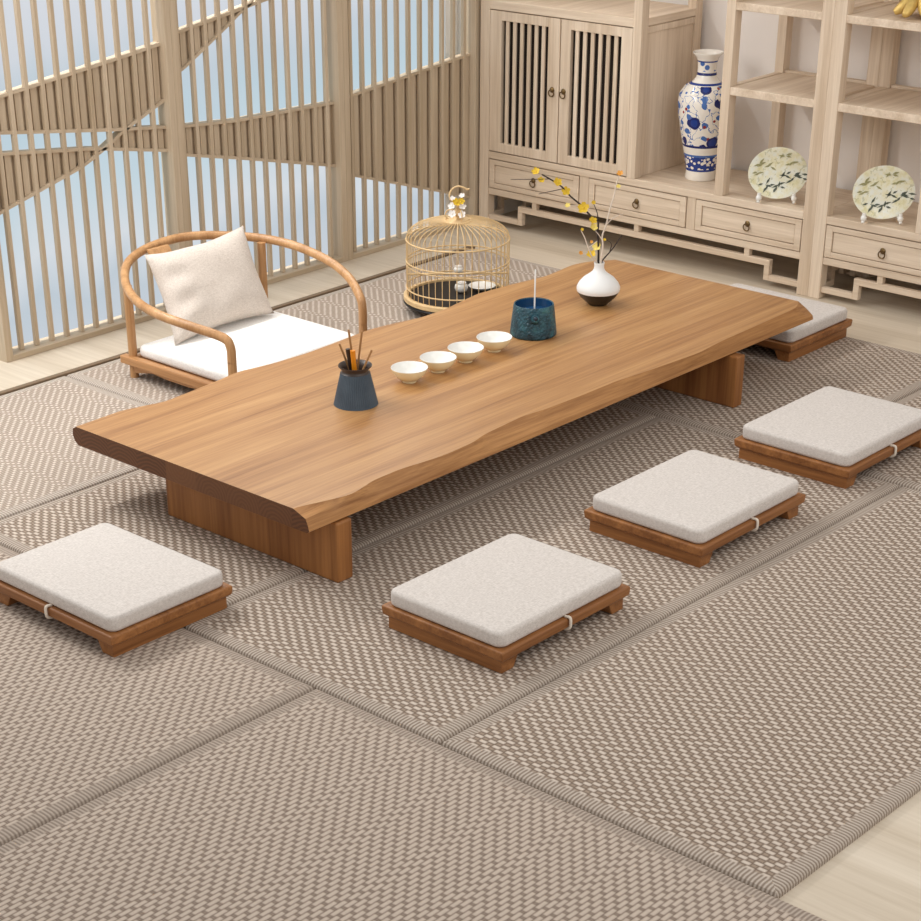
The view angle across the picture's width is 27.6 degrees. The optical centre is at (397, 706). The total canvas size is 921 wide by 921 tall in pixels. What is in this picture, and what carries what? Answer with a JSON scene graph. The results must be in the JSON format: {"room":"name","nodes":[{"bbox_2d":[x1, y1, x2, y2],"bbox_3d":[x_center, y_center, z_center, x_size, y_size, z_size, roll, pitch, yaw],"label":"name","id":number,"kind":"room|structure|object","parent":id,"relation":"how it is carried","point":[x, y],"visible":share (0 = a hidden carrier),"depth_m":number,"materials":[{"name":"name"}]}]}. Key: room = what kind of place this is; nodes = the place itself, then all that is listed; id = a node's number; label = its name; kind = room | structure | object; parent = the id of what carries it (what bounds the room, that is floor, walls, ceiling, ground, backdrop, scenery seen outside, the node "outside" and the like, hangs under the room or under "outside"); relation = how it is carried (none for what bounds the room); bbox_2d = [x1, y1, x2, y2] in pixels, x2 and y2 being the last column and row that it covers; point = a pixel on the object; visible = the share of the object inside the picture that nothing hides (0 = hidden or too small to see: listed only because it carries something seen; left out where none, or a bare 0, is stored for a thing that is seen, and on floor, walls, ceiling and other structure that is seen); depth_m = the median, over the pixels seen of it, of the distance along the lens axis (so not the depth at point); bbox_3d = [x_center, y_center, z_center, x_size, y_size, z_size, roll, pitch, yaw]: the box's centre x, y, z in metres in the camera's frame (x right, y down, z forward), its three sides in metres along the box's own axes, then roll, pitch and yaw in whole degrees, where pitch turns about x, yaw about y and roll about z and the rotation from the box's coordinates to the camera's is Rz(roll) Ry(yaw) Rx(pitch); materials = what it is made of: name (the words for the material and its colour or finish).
{"room":"tea room","nodes":[
{"label":"tea room","id":0,"kind":"room"},
{"bbox_2d":[0,206,920,920],"bbox_3d":[0.555,-0.296,5.398,6.500,0.100,7.400,24,38,37],"label":"floor","id":1,"kind":"structure","parent":0,"point":[876,877],"depth_m":7.59,"materials":[{"name":"brown wood"}]},
{"bbox_2d":[0,376,145,519],"bbox_3d":[-1.660,-0.686,6.033,0.929,0.020,2.194,24,38,37],"label":"floor mat","id":2,"kind":"object","parent":1,"relation":"on","point":[41,460],"visible":0.6,"depth_m":6.36,"materials":[{"name":"beige wicker"}]},
{"bbox_2d":[0,0,184,362],"bbox_3d":[-1.231,-2.647,6.874,0.090,2.620,0.928,24,38,37],"label":"lattice screen","id":3,"kind":"object","parent":1,"relation":"on","point":[115,92],"visible":0.94,"depth_m":7.19,"materials":[{"name":"brown wood"}]},
{"bbox_2d":[0,545,314,845],"bbox_3d":[-1.390,0.040,4.720,1.509,0.020,1.829,24,38,37],"label":"floor mat","id":4,"kind":"object","parent":1,"relation":"on","point":[79,722],"visible":0.68,"depth_m":4.76,"materials":[{"name":"beige wicker"}]},
{"bbox_2d":[0,523,232,657],"bbox_3d":[-0.810,-0.338,5.240,0.546,0.120,0.444,24,38,37],"label":"stool","id":5,"kind":"object","parent":4,"relation":"on","point":[125,590],"visible":1,"depth_m":5.15,"materials":[{"name":"fabric"}]},
{"bbox_2d":[0,246,474,395],"bbox_3d":[-1.425,-1.152,6.865,0.026,0.021,5.160,24,38,37],"label":"trim","id":6,"kind":"structure","parent":1,"relation":"on","point":[77,369],"depth_m":7.72,"materials":[{"name":"brown wood"}]},
{"bbox_2d":[169,0,347,283],"bbox_3d":[-0.591,-2.984,7.465,0.090,2.620,0.940,24,38,37],"label":"lattice screen","id":7,"kind":"object","parent":1,"relation":"on","point":[313,133],"visible":0.84,"depth_m":7.81,"materials":[{"name":"brown wood"}]},
{"bbox_2d":[66,250,560,404],"bbox_3d":[-0.114,-1.500,7.459,0.929,0.020,2.304,24,38,37],"label":"floor mat","id":8,"kind":"object","parent":1,"relation":"on","point":[384,296],"visible":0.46,"depth_m":7.66,"materials":[{"name":"beige wicker"}]},
{"bbox_2d":[120,231,366,388],"bbox_3d":[-0.638,-1.471,6.983,0.832,0.404,0.875,24,38,37],"label":"armchair","id":9,"kind":"object","parent":8,"relation":"on","point":[138,364],"visible":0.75,"depth_m":6.91,"materials":[{"name":"brown wood"}]},
{"bbox_2d":[140,311,353,380],"bbox_3d":[-0.555,-1.348,6.967,0.530,0.054,0.636,24,38,37],"label":"seat cushion","id":10,"kind":"object","parent":9,"relation":"on","point":[259,340],"visible":0.6,"depth_m":6.89,"materials":[{"name":"white fabric"}]},
{"bbox_2d":[145,226,273,344],"bbox_3d":[-0.710,-1.587,7.031,0.217,0.310,0.520,24,38,37],"label":"throw pillow","id":11,"kind":"object","parent":10,"relation":"on","point":[215,282],"visible":0.93,"depth_m":6.97,"materials":[{"name":"fabric"}]},
{"bbox_2d":[403,185,510,314],"bbox_3d":[0.242,-1.843,7.529,0.442,0.502,0.442,24,38,37],"label":"birdcage","id":12,"kind":"object","parent":8,"relation":"on","point":[431,296],"visible":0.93,"depth_m":7.50,"materials":[{"name":"beige wood"}]},
{"bbox_2d":[409,281,498,306],"bbox_3d":[0.244,-1.673,7.623,0.398,0.008,0.398,24,38,37],"label":"tray","id":13,"kind":"object","parent":12,"relation":"on","point":[414,301],"depth_m":7.64,"materials":[{"name":"black paint"}]},
{"bbox_2d":[454,265,462,272],"bbox_3d":[0.246,-1.770,7.569,0.038,0.031,0.038,24,38,37],"label":"jar","id":14,"kind":"object","parent":12,"relation":"on","point":[458,268],"visible":0.98,"depth_m":7.56,"materials":[{"name":"white ceramic"}]},
{"bbox_2d":[454,281,467,292],"bbox_3d":[0.260,-1.717,7.649,0.057,0.046,0.057,24,38,37],"label":"jar","id":15,"kind":"object","parent":12,"relation":"on","point":[459,286],"visible":0.91,"depth_m":7.63,"materials":[{"name":"white ceramic"}]},
{"bbox_2d":[468,281,495,290],"bbox_3d":[0.346,-1.720,7.676,0.112,0.019,0.112,24,38,37],"label":"saucer","id":16,"kind":"object","parent":12,"relation":"on","point":[481,283],"visible":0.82,"depth_m":7.68,"materials":[{"name":"white ceramic"}]},
{"bbox_2d":[0,404,656,606],"bbox_3d":[-0.200,-0.775,6.155,0.979,0.020,2.194,24,38,37],"label":"floor mat","id":17,"kind":"object","parent":1,"relation":"on","point":[135,502],"visible":0.36,"depth_m":5.86,"materials":[{"name":"beige wicker"}]},
{"bbox_2d":[73,260,812,582],"bbox_3d":[0.264,-1.060,6.384,1.091,0.245,2.580,24,38,37],"label":"table","id":18,"kind":"object","parent":17,"relation":"on","point":[263,459],"visible":0.99,"depth_m":5.98,"materials":[{"name":"brown wood"}]},
{"bbox_2d":[334,359,377,410],"bbox_3d":[-0.134,-1.024,5.944,0.143,0.128,0.143,24,38,37],"label":"pot","id":19,"kind":"object","parent":18,"relation":"on","point":[355,391],"visible":0.98,"depth_m":5.91,"materials":[{"name":"ceramic"}]},
{"bbox_2d":[338,343,348,369],"bbox_3d":[-0.152,-1.069,5.934,0.066,0.171,0.007,-2,29,-2],"label":"tool","id":20,"kind":"object","parent":19,"relation":"in","point":[339,344],"visible":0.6,"depth_m":5.91,"materials":[{"name":"brown wood"}]},
{"bbox_2d":[345,348,351,369],"bbox_3d":[-0.147,-1.059,5.927,0.032,0.155,0.014,-6,29,-9],"label":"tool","id":21,"kind":"object","parent":19,"relation":"in","point":[346,349],"visible":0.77,"depth_m":5.90,"materials":[{"name":"black wood"}]},
{"bbox_2d":[347,329,352,349],"bbox_3d":[-0.141,-1.091,5.928,0.034,0.215,0.007,-16,32,-25],"label":"tool","id":22,"kind":"object","parent":19,"relation":"in","point":[348,330],"visible":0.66,"depth_m":5.88,"materials":[{"name":"brown wood"}]},
{"bbox_2d":[350,350,356,369],"bbox_3d":[-0.136,-1.053,5.916,0.025,0.151,0.016,-6,29,-9],"label":"scoop","id":23,"kind":"object","parent":19,"relation":"in","point":[352,352],"visible":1,"depth_m":5.89,"materials":[{"name":"orange wood"}]},
{"bbox_2d":[357,331,362,369],"bbox_3d":[-0.125,-1.092,5.935,0.040,0.209,0.007,16,33,27],"label":"tool","id":24,"kind":"object","parent":19,"relation":"in","point":[361,334],"visible":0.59,"depth_m":5.91,"materials":[{"name":"brown wood"}]},
{"bbox_2d":[362,350,372,369],"bbox_3d":[-0.116,-1.047,5.905,0.078,0.161,0.007,-2,29,-3],"label":"tool","id":25,"kind":"object","parent":19,"relation":"in","point":[370,352],"visible":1,"depth_m":5.88,"materials":[{"name":"brown wood"}]},
{"bbox_2d":[391,361,427,383],"bbox_3d":[0.039,-1.091,6.142,0.123,0.049,0.123,24,38,37],"label":"bowl","id":26,"kind":"object","parent":18,"relation":"on","point":[409,372],"visible":1,"depth_m":6.16,"materials":[{"name":"beige ceramic"}]},
{"bbox_2d":[420,351,456,372],"bbox_3d":[0.135,-1.140,6.228,0.123,0.049,0.123,24,38,37],"label":"bowl","id":27,"kind":"object","parent":18,"relation":"on","point":[436,361],"visible":1,"depth_m":6.25,"materials":[{"name":"white ceramic"}]},
{"bbox_2d":[447,341,483,362],"bbox_3d":[0.230,-1.189,6.314,0.123,0.049,0.123,24,38,37],"label":"bowl","id":28,"kind":"object","parent":18,"relation":"on","point":[465,351],"visible":0.98,"depth_m":6.33,"materials":[{"name":"white ceramic"}]},
{"bbox_2d":[476,331,511,352],"bbox_3d":[0.331,-1.243,6.409,0.123,0.049,0.123,24,38,37],"label":"bowl","id":29,"kind":"object","parent":18,"relation":"on","point":[493,341],"visible":0.98,"depth_m":6.42,"materials":[{"name":"white ceramic"}]},
{"bbox_2d":[510,297,556,340],"bbox_3d":[0.474,-1.357,6.545,0.163,0.111,0.165,24,38,37],"label":"pot","id":30,"kind":"object","parent":18,"relation":"on","point":[528,323],"visible":1,"depth_m":6.50,"materials":[{"name":"ceramic"}]},
{"bbox_2d":[534,269,535,308],"bbox_3d":[0.474,-1.433,6.463,0.005,0.152,0.005,-13,31,-21],"label":"incense stick","id":31,"kind":"object","parent":30,"relation":"on","point":[535,269],"visible":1,"depth_m":6.46,"materials":[{"name":"white"}]},
{"bbox_2d":[577,261,619,306],"bbox_3d":[0.733,-1.546,6.834,0.159,0.155,0.159,24,38,37],"label":"bud vase","id":32,"kind":"object","parent":18,"relation":"on","point":[598,287],"visible":1,"depth_m":6.79,"materials":[{"name":"white ceramic"}]},
{"bbox_2d":[511,167,600,263],"bbox_3d":[0.570,-1.735,6.698,0.336,0.386,0.049,-7,30,-11],"label":"branch","id":33,"kind":"object","parent":32,"relation":"in","point":[583,207],"visible":1,"depth_m":6.69,"materials":[{"name":"yellow plant"}]},
{"bbox_2d":[579,228,597,262],"bbox_3d":[0.692,-1.643,6.752,0.079,0.170,0.021,-11,31,-17],"label":"branch","id":34,"kind":"object","parent":32,"relation":"in","point":[582,229],"visible":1,"depth_m":6.74,"materials":[{"name":"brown plant"}]},
{"bbox_2d":[596,170,623,263],"bbox_3d":[0.763,-1.740,6.726,0.105,0.362,0.021,-8,30,-13],"label":"branch","id":35,"kind":"object","parent":32,"relation":"in","point":[619,173],"visible":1,"depth_m":6.72,"materials":[{"name":"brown plant"}]},
{"bbox_2d":[602,235,621,262],"bbox_3d":[0.774,-1.647,6.803,0.084,0.125,0.012,-13,31,-20],"label":"branch","id":36,"kind":"object","parent":32,"relation":"in","point":[621,235],"visible":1,"depth_m":6.79,"materials":[{"name":"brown plant"}]},
{"bbox_2d":[342,0,479,259],"bbox_3d":[0.035,-3.313,8.041,0.090,2.620,0.884,24,38,37],"label":"lattice screen","id":37,"kind":"object","parent":1,"relation":"on","point":[418,128],"visible":0.76,"depth_m":8.44,"materials":[{"name":"brown wood"}]},
{"bbox_2d":[0,689,825,920],"bbox_3d":[-0.187,0.577,3.722,1.784,0.020,1.829,24,38,37],"label":"floor mat","id":38,"kind":"object","parent":1,"relation":"on","point":[320,806],"visible":1,"depth_m":4.17,"materials":[{"name":"beige wicker"}]},
{"bbox_2d":[183,417,899,744],"bbox_3d":[0.507,-0.459,5.570,0.950,0.020,2.194,24,38,37],"label":"floor mat","id":39,"kind":"object","parent":1,"relation":"on","point":[331,637],"visible":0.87,"depth_m":5.33,"materials":[{"name":"beige wicker"}]},
{"bbox_2d":[382,534,629,673],"bbox_3d":[0.304,-0.295,5.135,0.444,0.120,0.546,24,38,37],"label":"stool","id":40,"kind":"object","parent":39,"relation":"on","point":[486,606],"visible":1,"depth_m":5.04,"materials":[{"name":"fabric"}]},
{"bbox_2d":[584,450,805,567],"bbox_3d":[0.910,-0.612,5.690,0.444,0.120,0.546,24,38,37],"label":"stool","id":41,"kind":"object","parent":39,"relation":"on","point":[683,508],"visible":1,"depth_m":5.59,"materials":[{"name":"fabric"}]},
{"bbox_2d":[734,386,920,488],"bbox_3d":[1.454,-0.900,6.194,0.444,0.120,0.546,24,38,37],"label":"stool","id":42,"kind":"object","parent":39,"relation":"on","point":[830,435],"visible":1,"depth_m":6.09,"materials":[{"name":"fabric"}]},
{"bbox_2d":[441,486,920,898],"bbox_3d":[1.209,-0.146,4.987,0.968,0.020,2.194,24,38,37],"label":"floor mat","id":43,"kind":"object","parent":1,"relation":"on","point":[757,730],"visible":1,"depth_m":4.66,"materials":[{"name":"beige wicker"}]},
{"bbox_2d":[479,0,886,295],"bbox_3d":[1.184,-2.849,8.072,1.818,1.750,0.452,24,38,37],"label":"display cabinet","id":44,"kind":"object","parent":1,"relation":"on","point":[581,93],"visible":0.85,"depth_m":8.17,"materials":[{"name":"brown wood"}]},
{"bbox_2d":[509,0,695,25],"bbox_3d":[0.853,-3.101,8.295,0.893,0.030,0.440,24,38,37],"label":"shelf","id":45,"kind":"object","parent":44,"relation":"attached to","point":[575,12],"depth_m":8.13,"materials":[{"name":"brown wood"}]},
{"bbox_2d":[678,49,723,181],"bbox_3d":[1.322,-2.547,8.073,0.234,0.530,0.234,24,38,37],"label":"porcelain vase","id":46,"kind":"object","parent":44,"relation":"on","point":[699,100],"visible":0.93,"depth_m":8.00,"materials":[{"name":"ceramic"}]},
{"bbox_2d":[756,193,796,203],"bbox_3d":[1.580,-2.171,7.800,0.168,0.132,0.110,3,29,8],"label":"plate stand","id":47,"kind":"object","parent":44,"relation":"on","point":[792,197],"visible":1,"depth_m":7.78,"materials":[{"name":"white ceramic"}]},
{"bbox_2d":[748,147,807,198],"bbox_3d":[1.584,-2.217,7.776,0.252,0.205,0.039,4,29,9],"label":"decorative plate","id":48,"kind":"object","parent":47,"relation":"on","point":[776,172],"visible":0.99,"depth_m":7.78,"materials":[{"name":"beige ceramic"}]},
{"bbox_2d":[730,73,865,107],"bbox_3d":[1.662,-2.548,7.728,0.404,0.032,0.425,24,38,37],"label":"shelf","id":49,"kind":"object","parent":44,"relation":"attached to","point":[788,88],"depth_m":7.69,"materials":[{"name":"brown wood"}]},
{"bbox_2d":[736,0,870,19],"bbox_3d":[1.658,-2.838,7.566,0.404,0.030,0.425,24,38,37],"label":"shelf","id":50,"kind":"object","parent":44,"relation":"attached to","point":[810,9],"depth_m":7.46,"materials":[{"name":"brown wood"}]},
{"bbox_2d":[614,337,920,437],"bbox_3d":[1.162,-1.301,7.067,1.519,0.020,1.194,24,38,37],"label":"floor mat","id":51,"kind":"object","parent":1,"relation":"on","point":[770,383],"visible":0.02,"depth_m":6.82,"materials":[{"name":"beige wicker"}]},
{"bbox_2d":[729,283,852,361],"bbox_3d":[1.419,-1.504,7.281,0.546,0.120,0.444,24,38,37],"label":"stool","id":52,"kind":"object","parent":51,"relation":"on","point":[830,323],"visible":0.38,"depth_m":7.12,"materials":[{"name":"fabric"}]},
{"bbox_2d":[808,0,920,299],"bbox_3d":[2.507,-2.258,6.975,1.818,1.750,0.452,24,38,37],"label":"display cabinet","id":53,"kind":"object","parent":1,"relation":"on","point":[882,248],"visible":0.9,"depth_m":7.52,"materials":[{"name":"brown wood"}]},
{"bbox_2d":[838,88,920,123],"bbox_3d":[2.033,-2.382,7.420,0.404,0.032,0.425,24,38,37],"label":"shelf","id":54,"kind":"object","parent":53,"relation":"attached to","point":[899,104],"depth_m":7.39,"materials":[{"name":"brown wood"}]},
{"bbox_2d":[860,213,903,223],"bbox_3d":[1.941,-2.007,7.495,0.168,0.132,0.110,3,29,8],"label":"plate stand","id":55,"kind":"object","parent":53,"relation":"on","point":[899,217],"visible":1,"depth_m":7.48,"materials":[{"name":"white ceramic"}]},
{"bbox_2d":[853,165,915,218],"bbox_3d":[1.944,-2.053,7.471,0.252,0.205,0.039,4,29,9],"label":"decorative plate","id":56,"kind":"object","parent":55,"relation":"on","point":[881,192],"visible":1,"depth_m":7.48,"materials":[{"name":"beige ceramic"}]},
{"bbox_2d":[846,3,920,31],"bbox_3d":[2.029,-2.672,7.258,0.404,0.030,0.425,24,38,37],"label":"shelf","id":57,"kind":"object","parent":53,"relation":"attached to","point":[880,15],"depth_m":7.20,"materials":[{"name":"brown wood"}]},
{"bbox_2d":[893,0,920,17],"bbox_3d":[1.992,-2.757,7.104,0.189,0.254,0.188,24,38,37],"label":"ornament","id":58,"kind":"object","parent":53,"relation":"on","point":[906,8],"visible":1,"depth_m":7.11,"materials":[{"name":"gold metal"}]},
{"bbox_2d":[858,390,920,490],"bbox_3d":[2.223,-0.827,6.188,1.384,0.020,1.194,24,38,37],"label":"floor mat","id":59,"kind":"object","parent":1,"relation":"on","point":[904,469],"visible":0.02,"depth_m":6.09,"materials":[{"name":"beige wicker"}]},
{"bbox_2d":[445,0,530,216],"bbox_3d":[0.397,-3.616,8.444,0.235,2.750,0.565,24,38,37],"label":"wall","id":60,"kind":"structure","parent":0,"point":[510,204],"depth_m":8.61,"materials":[{"name":"white paint"}]},
{"bbox_2d":[0,0,444,346],"bbox_3d":[-1.453,-2.642,6.737,0.015,2.750,4.835,24,38,37],"label":"window","id":61,"kind":"structure","parent":60,"relation":"in","point":[8,7],"depth_m":7.61,"materials":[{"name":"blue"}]},
{"bbox_2d":[650,0,920,202],"bbox_3d":[2.850,-2.760,6.840,6.500,2.750,0.150,24,38,37],"label":"wall","id":62,"kind":"structure","parent":0,"point":[759,31],"depth_m":8.02,"materials":[{"name":"paint"}]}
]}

